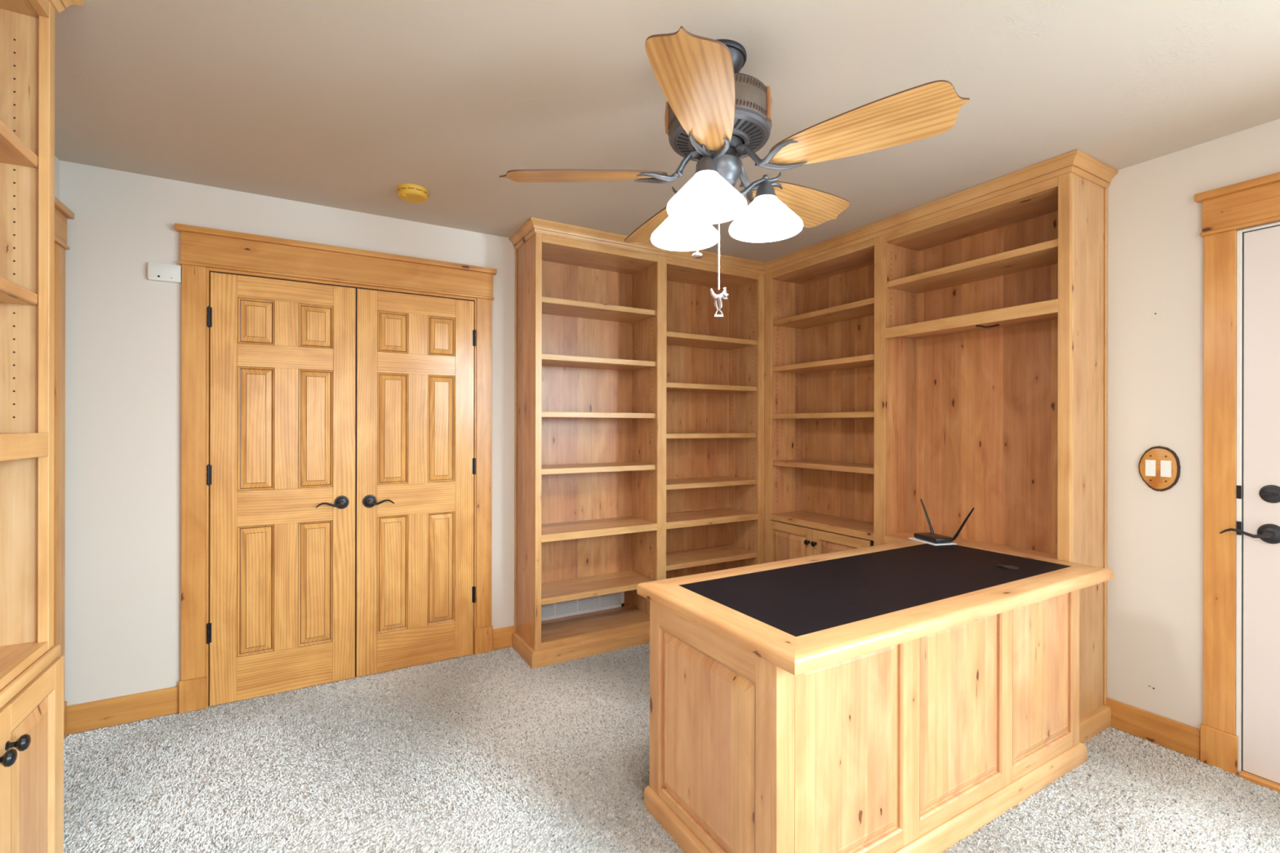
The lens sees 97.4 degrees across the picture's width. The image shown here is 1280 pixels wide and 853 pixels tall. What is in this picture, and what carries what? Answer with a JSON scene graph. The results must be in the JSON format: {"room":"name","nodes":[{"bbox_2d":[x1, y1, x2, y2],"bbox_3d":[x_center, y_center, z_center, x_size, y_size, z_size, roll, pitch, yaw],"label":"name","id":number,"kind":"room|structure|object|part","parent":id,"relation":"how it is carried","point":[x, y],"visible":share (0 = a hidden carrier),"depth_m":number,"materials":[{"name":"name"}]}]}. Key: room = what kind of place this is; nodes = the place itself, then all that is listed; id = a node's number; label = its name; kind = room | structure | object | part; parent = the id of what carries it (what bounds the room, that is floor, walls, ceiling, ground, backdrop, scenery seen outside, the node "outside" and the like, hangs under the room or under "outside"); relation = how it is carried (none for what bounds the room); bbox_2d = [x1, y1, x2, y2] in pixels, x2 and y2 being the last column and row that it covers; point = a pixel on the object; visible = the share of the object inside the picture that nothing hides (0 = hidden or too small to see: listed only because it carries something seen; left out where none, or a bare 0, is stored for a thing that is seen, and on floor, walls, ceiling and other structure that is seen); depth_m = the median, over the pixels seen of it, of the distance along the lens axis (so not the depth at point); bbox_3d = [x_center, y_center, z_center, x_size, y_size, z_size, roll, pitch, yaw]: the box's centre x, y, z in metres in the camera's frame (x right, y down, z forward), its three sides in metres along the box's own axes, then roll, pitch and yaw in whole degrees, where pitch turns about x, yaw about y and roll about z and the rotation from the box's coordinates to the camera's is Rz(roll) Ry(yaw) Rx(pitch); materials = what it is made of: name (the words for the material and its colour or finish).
{"room":"home office","nodes":[
{"label":"home office","id":0,"kind":"room"},
{"bbox_2d":[54,155,59,199],"bbox_3d":[-1.280,0.093,0.241,0.100,2.440,4.899,0,0,-30],"label":"wall","id":1,"kind":"structure","parent":0,"point":[56,160],"depth_m":2.36,"materials":[{"name":"beige paint"}]},
{"bbox_2d":[53,196,74,738],"bbox_3d":[-2.173,0.199,1.931,0.048,2.224,1.074,0,0,-30],"label":"trim","id":2,"kind":"structure","parent":1,"relation":"attached to","point":[62,212],"depth_m":2.32,"materials":[{"name":"brown wood"}]},
{"bbox_3d":[-2.418,0.207,2.332,0.026,1.912,0.090,0,0,-30],"label":"casing leg","id":3,"kind":"part","parent":2,"relation":"part of","materials":[{"name":"brown wood"}]},
{"bbox_2d":[59,160,764,706],"bbox_3d":[-0.768,0.094,3.425,4.177,2.440,0.100,0,0,-30],"label":"wall","id":4,"kind":"structure","parent":0,"point":[122,586],"depth_m":2.52,"materials":[{"name":"beige paint"}]},
{"bbox_2d":[66,685,178,734],"bbox_3d":[-2.287,1.251,2.482,0.407,0.120,0.014,0,0,-30],"label":"baseboard","id":5,"kind":"structure","parent":4,"relation":"attached to","point":[88,716],"depth_m":2.48,"materials":[{"name":"brown wood"}]},
{"bbox_2d":[147,262,181,284],"bbox_3d":[-2.151,-0.696,2.548,0.115,0.079,0.031,0,0,-30],"label":"wall sensor","id":6,"kind":"object","parent":4,"relation":"attached to","point":[157,272],"visible":1,"depth_m":2.54,"materials":[{"name":"white plastic"}]},
{"bbox_2d":[206,271,355,706],"bbox_3d":[-1.750,0.294,2.768,0.624,2.032,0.083,0,0,-30],"label":"door","id":7,"kind":"structure","parent":4,"relation":"in","point":[282,405],"depth_m":2.77,"materials":[{"name":"brown wood"}]},
{"bbox_3d":[-1.860,0.791,2.725,0.149,0.622,0.012,0,0,-30],"label":"raised panel","id":8,"kind":"part","parent":7,"relation":"part of","materials":[{"name":"brown wood"}]},
{"bbox_3d":[-1.859,0.010,2.725,0.149,0.597,0.012,0,0,-30],"label":"raised panel","id":9,"kind":"part","parent":7,"relation":"part of","materials":[{"name":"brown wood"}]},
{"bbox_3d":[-1.858,-0.508,2.725,0.149,0.219,0.012,0,0,-30],"label":"raised panel","id":10,"kind":"part","parent":7,"relation":"part of","materials":[{"name":"brown wood"}]},
{"bbox_3d":[-1.642,0.011,2.850,0.152,0.597,0.012,0,0,-30],"label":"raised panel","id":11,"kind":"part","parent":7,"relation":"part of","materials":[{"name":"brown wood"}]},
{"bbox_3d":[-1.643,0.791,2.850,0.152,0.622,0.012,0,0,-30],"label":"raised panel","id":12,"kind":"part","parent":7,"relation":"part of","materials":[{"name":"brown wood"}]},
{"bbox_3d":[-1.641,-0.507,2.850,0.152,0.219,0.012,0,0,-30],"label":"raised panel","id":13,"kind":"part","parent":7,"relation":"part of","materials":[{"name":"brown wood"}]},
{"bbox_3d":[-1.569,0.395,2.848,0.127,0.028,0.041,0,0,-30],"label":"lever","id":14,"kind":"part","parent":7,"relation":"part of","materials":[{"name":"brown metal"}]},
{"bbox_3d":[-1.536,0.391,2.897,0.068,0.068,0.014,0,0,-30],"label":"handle","id":15,"kind":"part","parent":7,"relation":"part of","materials":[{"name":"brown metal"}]},
{"bbox_2d":[174,222,497,714],"bbox_3d":[-1.481,0.197,2.927,1.467,2.231,0.048,0,0,-30],"label":"trim","id":16,"kind":"structure","parent":4,"relation":"attached to","point":[202,248],"depth_m":2.68,"materials":[{"name":"brown wood"}]},
{"bbox_3d":[-2.063,0.211,2.603,0.089,1.905,0.026,0,0,-30],"label":"casing leg","id":17,"kind":"part","parent":16,"relation":"part of","materials":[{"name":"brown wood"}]},
{"bbox_3d":[-0.909,0.213,3.271,0.089,1.905,0.026,0,0,-30],"label":"casing leg","id":18,"kind":"part","parent":16,"relation":"part of","materials":[{"name":"brown wood"}]},
{"bbox_2d":[208,271,474,706],"bbox_3d":[-1.492,0.292,2.948,1.226,2.040,0.002,0,0,-30],"label":"trim","id":19,"kind":"structure","parent":4,"relation":"attached to","point":[210,271],"depth_m":2.95,"materials":[{"name":"brown wood"}]},
{"bbox_2d":[355,288,475,677],"bbox_3d":[-1.206,0.295,3.083,0.618,2.032,0.083,0,0,-30],"label":"door","id":20,"kind":"structure","parent":4,"relation":"in","point":[416,591],"depth_m":3.08,"materials":[{"name":"brown wood"}]},
{"bbox_3d":[-1.423,0.394,2.962,0.068,0.068,0.014,0,0,-30],"label":"handle","id":21,"kind":"part","parent":20,"relation":"part of","materials":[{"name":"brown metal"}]},
{"bbox_3d":[-1.365,0.398,2.967,0.127,0.028,0.041,0,0,-30],"label":"lever","id":22,"kind":"part","parent":20,"relation":"part of","materials":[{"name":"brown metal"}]},
{"bbox_3d":[-1.331,0.011,3.030,0.153,0.597,0.012,0,0,-30],"label":"raised panel","id":23,"kind":"part","parent":20,"relation":"part of","materials":[{"name":"brown wood"}]},
{"bbox_3d":[-1.332,0.792,3.030,0.153,0.622,0.012,0,0,-30],"label":"raised panel","id":24,"kind":"part","parent":20,"relation":"part of","materials":[{"name":"brown wood"}]},
{"bbox_3d":[-1.330,-0.507,3.030,0.153,0.219,0.012,0,0,-30],"label":"raised panel","id":25,"kind":"part","parent":20,"relation":"part of","materials":[{"name":"brown wood"}]},
{"bbox_3d":[-1.115,0.792,3.156,0.147,0.622,0.012,0,0,-30],"label":"raised panel","id":26,"kind":"part","parent":20,"relation":"part of","materials":[{"name":"brown wood"}]},
{"bbox_3d":[-1.113,-0.506,3.156,0.147,0.219,0.012,0,0,-30],"label":"raised panel","id":27,"kind":"part","parent":20,"relation":"part of","materials":[{"name":"brown wood"}]},
{"bbox_3d":[-1.114,0.011,3.156,0.147,0.597,0.012,0,0,-30],"label":"raised panel","id":28,"kind":"part","parent":20,"relation":"part of","materials":[{"name":"brown wood"}]},
{"bbox_2d":[493,625,515,649],"bbox_3d":[-0.807,1.254,3.338,0.140,0.120,0.014,0,0,-30],"label":"baseboard","id":29,"kind":"structure","parent":4,"relation":"attached to","point":[502,637],"depth_m":3.33,"materials":[{"name":"brown wood"}]},
{"bbox_2d":[54,0,1279,262],"bbox_3d":[0.461,-1.174,1.305,4.177,0.100,4.999,0,0,-30],"label":"ceiling","id":30,"kind":"structure","parent":0,"point":[336,104],"depth_m":1.87,"materials":[{"name":"beige paint"}]},
{"bbox_2d":[396,183,428,203],"bbox_3d":[-1.081,-1.104,2.680,0.140,0.046,0.140,0,0,-30],"label":"smoke detector","id":31,"kind":"object","parent":30,"relation":"attached to","point":[410,193],"visible":1,"depth_m":2.64,"materials":[{"name":"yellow plastic"}]},
{"bbox_2d":[499,26,969,317],"bbox_3d":[0.248,-0.730,1.760,1.241,0.789,1.237,0,0,-30],"label":"ceiling fan","id":32,"kind":"object","parent":30,"relation":"hanging from","point":[717,116],"visible":1,"depth_m":1.57,"materials":[{"name":"brown wood"}]},
{"bbox_3d":[-0.167,-0.749,1.687,0.502,0.056,0.179,0,0,-4],"label":"blade","id":33,"kind":"part","parent":32,"relation":"part of","materials":[{"name":"brown wood"}]},
{"bbox_3d":[0.088,-0.761,2.094,0.179,0.050,0.502,0,0,-22],"label":"blade","id":34,"kind":"part","parent":32,"relation":"part of","materials":[{"name":"brown wood"}]},
{"bbox_3d":[0.147,-0.657,1.831,0.225,0.107,0.225,0,0,-30],"label":"lamp shade","id":35,"kind":"part","parent":32,"relation":"part of","materials":[{"name":"white glass"}]},
{"bbox_3d":[0.141,-0.764,1.318,0.179,0.049,0.502,0,0,14],"label":"blade","id":36,"kind":"part","parent":32,"relation":"part of","materials":[{"name":"brown wood"}]},
{"bbox_3d":[0.175,-0.647,1.715,0.004,0.229,0.004,0,0,37],"label":"pull chain","id":37,"kind":"part","parent":32,"relation":"part of","materials":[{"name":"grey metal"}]},
{"bbox_3d":[0.175,-0.525,1.715,0.032,0.025,0.032,0,0,-30],"label":"chain pull","id":38,"kind":"part","parent":32,"relation":"part of","materials":[{"name":"silver metal"}]},
{"bbox_3d":[0.203,-0.741,1.615,0.017,0.109,0.192,0,0,20],"label":"lamp arm","id":39,"kind":"part","parent":32,"relation":"part of","materials":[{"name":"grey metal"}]},
{"bbox_3d":[0.187,-0.657,1.576,0.225,0.107,0.225,0,0,-30],"label":"lamp shade","id":40,"kind":"part","parent":32,"relation":"part of","materials":[{"name":"white glass"}]},
{"bbox_3d":[0.243,-0.545,1.725,0.005,0.254,0.005,0,0,-8],"label":"pull chain","id":41,"kind":"part","parent":32,"relation":"part of","materials":[{"name":"white metal"}]},
{"bbox_3d":[0.243,-0.406,1.725,0.057,0.040,0.021,0,0,8],"label":"saddle seat","id":42,"kind":"part","parent":32,"relation":"part of","materials":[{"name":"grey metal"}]},
{"bbox_3d":[0.241,-0.873,1.714,0.306,0.036,0.306,0,0,-30],"label":"vent plate","id":43,"kind":"part","parent":32,"relation":"part of","materials":[{"name":"grey metal"}]},
{"bbox_3d":[0.346,-0.741,1.732,0.192,0.109,0.017,0,0,-10],"label":"lamp arm","id":44,"kind":"part","parent":32,"relation":"part of","materials":[{"name":"grey metal"}]},
{"bbox_3d":[0.388,-0.657,1.738,0.225,0.107,0.225,0,0,-30],"label":"lamp shade","id":45,"kind":"part","parent":32,"relation":"part of","materials":[{"name":"white glass"}]},
{"bbox_3d":[0.555,-0.786,1.976,0.502,0.053,0.179,0,0,-40],"label":"blade","id":46,"kind":"part","parent":32,"relation":"part of","materials":[{"name":"brown wood"}]},
{"bbox_3d":[0.586,-0.788,1.497,0.502,0.054,0.179,0,0,32],"label":"blade","id":47,"kind":"part","parent":32,"relation":"part of","materials":[{"name":"brown wood"}]},
{"bbox_2d":[63,644,1279,852],"bbox_3d":[0.457,1.366,1.305,4.177,0.100,4.999,0,0,-30],"label":"floor","id":48,"kind":"structure","parent":0,"point":[971,849],"depth_m":2.06,"materials":[{"name":"grey carpet"}]},
{"bbox_2d":[0,0,84,852],"bbox_3d":[-1.449,0.093,1.049,0.417,2.438,0.793,0,0,-30],"label":"bookcase","id":49,"kind":"object","parent":48,"relation":"on","point":[32,667],"visible":1,"depth_m":1.39,"materials":[{"name":"brown wood"}]},
{"bbox_3d":[-1.275,0.667,1.128,0.034,0.033,0.033,0,0,-30],"label":"knob","id":50,"kind":"part","parent":49,"relation":"part of","materials":[{"name":"black metal"}]},
{"bbox_3d":[-1.306,0.667,1.182,0.034,0.033,0.033,0,0,-30],"label":"knob","id":51,"kind":"part","parent":49,"relation":"part of","materials":[{"name":"black metal"}]},
{"bbox_3d":[-1.476,-0.316,1.033,0.333,0.028,0.668,0,0,-30],"label":"shelf","id":52,"kind":"part","parent":49,"relation":"part of","materials":[{"name":"brown wood"}]},
{"bbox_3d":[-1.475,-0.658,1.033,0.333,0.028,0.668,0,0,-30],"label":"shelf","id":53,"kind":"part","parent":49,"relation":"part of","materials":[{"name":"brown wood"}]},
{"bbox_3d":[-1.653,0.107,1.328,0.342,2.410,0.019,0,0,-30],"label":"panel","id":54,"kind":"part","parent":49,"relation":"part of","materials":[{"name":"brown wood"}]},
{"bbox_3d":[-1.323,0.108,1.122,0.020,2.410,0.707,0,0,-30],"label":"frame","id":55,"kind":"part","parent":49,"relation":"part of","materials":[{"name":"brown wood"}]},
{"bbox_3d":[-1.309,0.570,1.130,0.014,0.028,0.707,0,0,-30],"label":"counter moulding","id":56,"kind":"part","parent":49,"relation":"part of","materials":[{"name":"brown wood"}]},
{"bbox_3d":[-1.397,0.900,1.286,0.018,0.625,0.350,0,0,-30],"label":"cupboard door","id":57,"kind":"part","parent":49,"relation":"part of","materials":[{"name":"brown wood"}]},
{"bbox_3d":[-1.393,0.900,1.288,0.010,0.505,0.230,0,0,-30],"label":"raised panel","id":58,"kind":"part","parent":49,"relation":"part of","materials":[{"name":"brown wood"}]},
{"bbox_3d":[-1.451,-1.093,1.046,0.407,0.066,0.793,0,0,-30],"label":"crown moulding","id":59,"kind":"part","parent":49,"relation":"part of","materials":[{"name":"brown wood"}]},
{"bbox_2d":[509,217,764,669],"bbox_3d":[0.051,0.096,3.615,1.704,2.438,0.392,0,0,-30],"label":"bookcase","id":60,"kind":"object","parent":48,"relation":"on","point":[639,410],"visible":0.91,"depth_m":3.59,"materials":[{"name":"brown wood"}]},
{"bbox_3d":[-0.656,0.109,3.242,0.019,2.410,0.328,0,0,-30],"label":"panel","id":61,"kind":"part","parent":60,"relation":"part of","materials":[{"name":"brown wood"}]},
{"bbox_3d":[0.056,1.272,3.620,1.687,0.087,0.360,0,0,-30],"label":"moulding","id":62,"kind":"part","parent":60,"relation":"part of","materials":[{"name":"brown wood"}]},
{"bbox_2d":[541,591,624,621],"bbox_3d":[-0.409,1.122,3.555,0.702,0.140,0.006,0,0,-30],"label":"air vent","id":63,"kind":"object","parent":60,"relation":"attached to","point":[583,606],"visible":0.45,"depth_m":3.58,"materials":[{"name":"white metal"}]},
{"bbox_3d":[-0.382,0.084,3.578,0.779,2.260,0.008,0,0,-30],"label":"panel","id":64,"kind":"part","parent":60,"relation":"part of","materials":[{"name":"brown wood"}]},
{"bbox_3d":[-0.308,0.977,3.437,0.761,0.032,0.308,0,0,-30],"label":"shelf","id":65,"kind":"part","parent":60,"relation":"part of","materials":[{"name":"brown wood"}]},
{"bbox_3d":[-0.306,0.252,3.437,0.761,0.032,0.308,0,0,-30],"label":"shelf","id":66,"kind":"part","parent":60,"relation":"part of","materials":[{"name":"brown wood"}]},
{"bbox_3d":[-0.306,0.612,3.437,0.765,0.026,0.314,0,0,-30],"label":"fixed shelf","id":67,"kind":"part","parent":60,"relation":"part of","materials":[{"name":"brown wood"}]},
{"bbox_3d":[-0.306,-0.068,3.437,0.761,0.032,0.308,0,0,-30],"label":"shelf","id":68,"kind":"part","parent":60,"relation":"part of","materials":[{"name":"brown wood"}]},
{"bbox_3d":[-0.305,-0.389,3.437,0.761,0.032,0.308,0,0,-30],"label":"shelf","id":69,"kind":"part","parent":60,"relation":"part of","materials":[{"name":"brown wood"}]},
{"bbox_3d":[-0.305,-0.707,3.437,0.761,0.032,0.308,0,0,-30],"label":"shelf","id":70,"kind":"part","parent":60,"relation":"part of","materials":[{"name":"brown wood"}]},
{"bbox_3d":[0.053,-1.090,3.615,1.704,0.066,0.392,0,0,-30],"label":"crown moulding","id":71,"kind":"part","parent":60,"relation":"part of","materials":[{"name":"brown wood"}]},
{"bbox_3d":[0.029,0.090,3.630,0.009,2.250,0.314,0,0,-30],"label":"divider panel","id":72,"kind":"part","parent":60,"relation":"part of","materials":[{"name":"brown wood"}]},
{"bbox_3d":[0.327,0.086,3.989,0.785,2.260,0.008,0,0,-30],"label":"panel","id":73,"kind":"part","parent":60,"relation":"part of","materials":[{"name":"brown wood"}]},
{"bbox_3d":[0.401,0.893,3.848,0.767,0.032,0.308,0,0,-30],"label":"shelf","id":74,"kind":"part","parent":60,"relation":"part of","materials":[{"name":"brown wood"}]},
{"bbox_3d":[0.402,0.384,3.848,0.767,0.032,0.308,0,0,-30],"label":"shelf","id":75,"kind":"part","parent":60,"relation":"part of","materials":[{"name":"brown wood"}]},
{"bbox_3d":[0.403,0.061,3.848,0.767,0.032,0.308,0,0,-30],"label":"shelf","id":76,"kind":"part","parent":60,"relation":"part of","materials":[{"name":"brown wood"}]},
{"bbox_3d":[0.403,-0.261,3.848,0.767,0.032,0.308,0,0,-30],"label":"shelf","id":77,"kind":"part","parent":60,"relation":"part of","materials":[{"name":"brown wood"}]},
{"bbox_3d":[0.402,0.613,3.847,0.771,0.026,0.314,0,0,-30],"label":"fixed shelf","id":78,"kind":"part","parent":60,"relation":"part of","materials":[{"name":"brown wood"}]},
{"bbox_3d":[0.404,-0.582,3.848,0.767,0.032,0.308,0,0,-30],"label":"shelf","id":79,"kind":"part","parent":60,"relation":"part of","materials":[{"name":"brown wood"}]},
{"bbox_3d":[0.741,0.091,4.042,0.009,2.250,0.314,0,0,-30],"label":"divider panel","id":80,"kind":"part","parent":60,"relation":"part of","materials":[{"name":"brown wood"}]},
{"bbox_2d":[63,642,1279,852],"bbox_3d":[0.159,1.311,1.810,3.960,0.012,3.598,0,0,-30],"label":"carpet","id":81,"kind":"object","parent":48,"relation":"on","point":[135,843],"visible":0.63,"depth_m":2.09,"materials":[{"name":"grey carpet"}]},
{"bbox_2d":[636,539,1113,852],"bbox_3d":[0.919,0.932,2.098,1.716,0.769,0.758,0,0,-30],"label":"desk","id":82,"kind":"object","parent":48,"relation":"on","point":[906,696],"visible":0.99,"depth_m":1.74,"materials":[{"name":"brown wood"}]},
{"bbox_3d":[0.189,0.946,1.696,0.012,0.542,0.480,0,0,-30],"label":"panel","id":83,"kind":"part","parent":82,"relation":"part of","materials":[{"name":"brown wood"}]},
{"bbox_3d":[0.192,0.954,1.698,0.020,0.722,0.600,0,0,-30],"label":"frame","id":84,"kind":"part","parent":82,"relation":"part of","materials":[{"name":"brown wood"}]},
{"bbox_3d":[0.586,0.904,1.563,0.440,0.588,0.012,0,0,-30],"label":"panel","id":85,"kind":"part","parent":82,"relation":"part of","materials":[{"name":"brown wood"}]},
{"bbox_3d":[0.887,1.282,2.081,1.645,0.070,0.643,0,0,-30],"label":"moulding","id":86,"kind":"part","parent":82,"relation":"part of","materials":[{"name":"brown wood"}]},
{"bbox_3d":[0.920,0.575,2.098,1.714,0.040,0.758,0,0,-30],"label":"desktop frame","id":87,"kind":"part","parent":82,"relation":"part of","materials":[{"name":"brown wood"}]},
{"bbox_3d":[1.035,0.956,1.827,1.609,0.722,0.020,0,0,-30],"label":"frame","id":88,"kind":"part","parent":82,"relation":"part of","materials":[{"name":"brown wood"}]},
{"bbox_2d":[908,537,956,545],"bbox_3d":[1.412,0.554,2.722,0.120,0.003,0.176,0,0,-14],"label":"paper sheet","id":89,"kind":"object","parent":82,"relation":"on","point":[912,538],"visible":0.57,"depth_m":2.66,"materials":[{"name":"white paper"}]},
{"bbox_2d":[913,498,974,543],"bbox_3d":[1.428,0.460,2.702,0.111,0.184,0.334,0,0,-14],"label":"router","id":90,"kind":"object","parent":89,"relation":"on","point":[931,537],"visible":1,"depth_m":2.68,"materials":[{"name":"black plastic"}]},
{"bbox_3d":[1.046,0.905,1.829,0.458,0.588,0.012,0,0,-30],"label":"panel","id":91,"kind":"part","parent":82,"relation":"part of","materials":[{"name":"brown wood"}]},
{"bbox_3d":[1.496,0.906,2.090,0.438,0.588,0.012,0,0,-30],"label":"panel","id":92,"kind":"part","parent":82,"relation":"part of","materials":[{"name":"brown wood"}]},
{"bbox_2d":[764,149,1118,743],"bbox_3d":[1.454,0.098,3.171,0.385,2.438,1.868,0,0,-30],"label":"bookcase","id":93,"kind":"object","parent":48,"relation":"on","point":[885,393],"visible":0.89,"depth_m":2.99,"materials":[{"name":"brown wood"}]},
{"bbox_3d":[1.033,0.092,3.951,0.292,2.250,0.009,0,0,-30],"label":"divider panel","id":94,"kind":"part","parent":93,"relation":"part of","materials":[{"name":"brown wood"}]},
{"bbox_3d":[0.976,0.930,3.688,0.010,0.470,0.303,0,0,-30],"label":"raised panel","id":95,"kind":"part","parent":93,"relation":"part of","materials":[{"name":"brown wood"}]},
{"bbox_3d":[0.980,0.930,3.690,0.018,0.574,0.407,0,0,-30],"label":"cupboard door","id":96,"kind":"part","parent":93,"relation":"part of","materials":[{"name":"brown wood"}]},
{"bbox_3d":[1.047,0.725,3.522,0.034,0.033,0.033,0,0,-30],"label":"knob","id":97,"kind":"part","parent":93,"relation":"part of","materials":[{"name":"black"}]},
{"bbox_3d":[1.075,0.725,3.475,0.034,0.033,0.033,0,0,-30],"label":"knob","id":98,"kind":"part","parent":93,"relation":"part of","materials":[{"name":"black metal"}]},
{"bbox_3d":[1.246,0.253,3.585,0.286,0.033,0.834,0,0,-30],"label":"shelf","id":99,"kind":"part","parent":93,"relation":"part of","materials":[{"name":"brown wood"}]},
{"bbox_3d":[1.247,-0.068,3.585,0.286,0.033,0.834,0,0,-30],"label":"shelf","id":100,"kind":"part","parent":93,"relation":"part of","materials":[{"name":"brown wood"}]},
{"bbox_3d":[1.247,-0.393,3.585,0.286,0.033,0.834,0,0,-30],"label":"shelf","id":101,"kind":"part","parent":93,"relation":"part of","materials":[{"name":"brown wood"}]},
{"bbox_3d":[1.248,-0.712,3.585,0.286,0.033,0.834,0,0,-30],"label":"shelf","id":102,"kind":"part","parent":93,"relation":"part of","materials":[{"name":"brown wood"}]},
{"bbox_3d":[1.182,0.930,3.331,0.010,0.470,0.305,0,0,-30],"label":"raised panel","id":103,"kind":"part","parent":93,"relation":"part of","materials":[{"name":"brown wood"}]},
{"bbox_3d":[1.376,-0.212,3.659,0.008,1.660,0.860,0,0,-30],"label":"panel","id":104,"kind":"part","parent":93,"relation":"part of","materials":[{"name":"brown wood"}]},
{"bbox_3d":[1.186,0.930,3.333,0.018,0.574,0.409,0,0,-30],"label":"cupboard door","id":105,"kind":"part","parent":93,"relation":"part of","materials":[{"name":"brown wood"}]},
{"bbox_3d":[1.479,0.093,3.181,0.292,2.250,0.009,0,0,-30],"label":"divider panel","id":106,"kind":"part","parent":93,"relation":"part of","materials":[{"name":"brown wood"}]},
{"bbox_3d":[1.331,0.112,3.125,0.021,2.410,1.825,0,0,-30],"label":"frame","id":107,"kind":"part","parent":93,"relation":"part of","materials":[{"name":"brown wood"}]},
{"bbox_3d":[1.460,-1.088,3.174,0.375,0.066,1.868,0,0,-30],"label":"crown moulding","id":108,"kind":"part","parent":93,"relation":"part of","materials":[{"name":"brown wood"}]},
{"bbox_3d":[1.696,-0.782,2.811,0.286,0.033,0.842,0,0,-30],"label":"shelf","id":109,"kind":"part","parent":93,"relation":"part of","materials":[{"name":"brown wood"}]},
{"bbox_3d":[1.695,-0.515,2.811,0.292,0.023,0.842,0,0,-30],"label":"fixed shelf","id":110,"kind":"part","parent":93,"relation":"part of","materials":[{"name":"brown wood"}]},
{"bbox_2d":[975,324,999,328],"bbox_3d":[1.698,-0.493,2.751,0.010,0.022,0.111,0,0,-28],"label":"cable","id":111,"kind":"object","parent":93,"relation":"attached to","point":[997,325],"visible":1,"depth_m":2.74,"materials":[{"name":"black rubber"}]},
{"bbox_3d":[1.824,-0.212,2.885,0.008,1.660,0.868,0,0,-30],"label":"panel","id":112,"kind":"part","parent":93,"relation":"part of","materials":[{"name":"brown wood"}]},
{"bbox_3d":[1.927,0.114,2.427,0.311,2.410,0.019,0,0,-30],"label":"panel","id":113,"kind":"part","parent":93,"relation":"part of","materials":[{"name":"brown wood"}]},
{"bbox_3d":[1.453,1.274,3.182,0.344,0.087,1.851,0,0,-30],"label":"moulding","id":114,"kind":"part","parent":93,"relation":"part of","materials":[{"name":"brown wood"}]},
{"bbox_2d":[802,118,1279,728],"bbox_3d":[2.248,0.099,2.283,0.100,2.440,4.899,0,0,-30],"label":"wall","id":115,"kind":"structure","parent":0,"point":[1156,246],"depth_m":2.33,"materials":[{"name":"beige paint"}]},
{"bbox_2d":[1106,697,1199,759],"bbox_3d":[2.138,1.259,2.357,0.014,0.120,0.312,0,0,-30],"label":"baseboard","id":116,"kind":"structure","parent":115,"relation":"attached to","point":[1175,735],"depth_m":2.34,"materials":[{"name":"brown wood"}]},
{"bbox_2d":[1137,445,1180,491],"bbox_3d":[2.151,0.175,2.333,0.017,0.188,0.134,0,0,-30],"label":"light switch","id":117,"kind":"object","parent":115,"relation":"attached to","point":[1159,467],"visible":1,"depth_m":2.33,"materials":[{"name":"brown wood"}]},
{"bbox_2d":[1194,172,1279,775],"bbox_3d":[2.493,0.203,1.718,0.042,2.234,1.175,0,0,-30],"label":"trim","id":118,"kind":"structure","parent":115,"relation":"attached to","point":[1226,210],"depth_m":2.16,"materials":[{"name":"brown wood"}]},
{"bbox_3d":[2.242,0.212,2.175,0.020,1.918,0.089,0,0,-30],"label":"casing leg","id":119,"kind":"part","parent":118,"relation":"part of","materials":[{"name":"brown wood"}]},
{"bbox_2d":[1219,222,1279,792],"bbox_3d":[2.486,0.288,1.735,0.077,2.062,0.990,0,0,-30],"label":"door","id":120,"kind":"structure","parent":115,"relation":"in","point":[1257,530],"depth_m":2.09,"materials":[{"name":"paint"},{"name":"black metal"},{"name":"pine"}]},
{"bbox_3d":[2.266,0.385,2.127,0.002,0.051,0.013,0,0,-30],"label":"strike plate","id":121,"kind":"part","parent":120,"relation":"part of","materials":[{"name":"black metal"}]},
{"bbox_3d":[2.266,0.248,2.127,0.002,0.050,0.013,0,0,-30],"label":"strike plate","id":122,"kind":"part","parent":120,"relation":"part of","materials":[{"name":"black metal"}]},
{"bbox_3d":[2.257,0.397,2.095,0.041,0.028,0.137,0,0,-30],"label":"lever","id":123,"kind":"part","parent":120,"relation":"part of","materials":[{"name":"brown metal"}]},
{"bbox_3d":[2.308,0.393,2.058,0.014,0.072,0.072,0,0,-30],"label":"handle","id":124,"kind":"part","parent":120,"relation":"part of","materials":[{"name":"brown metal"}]}
]}

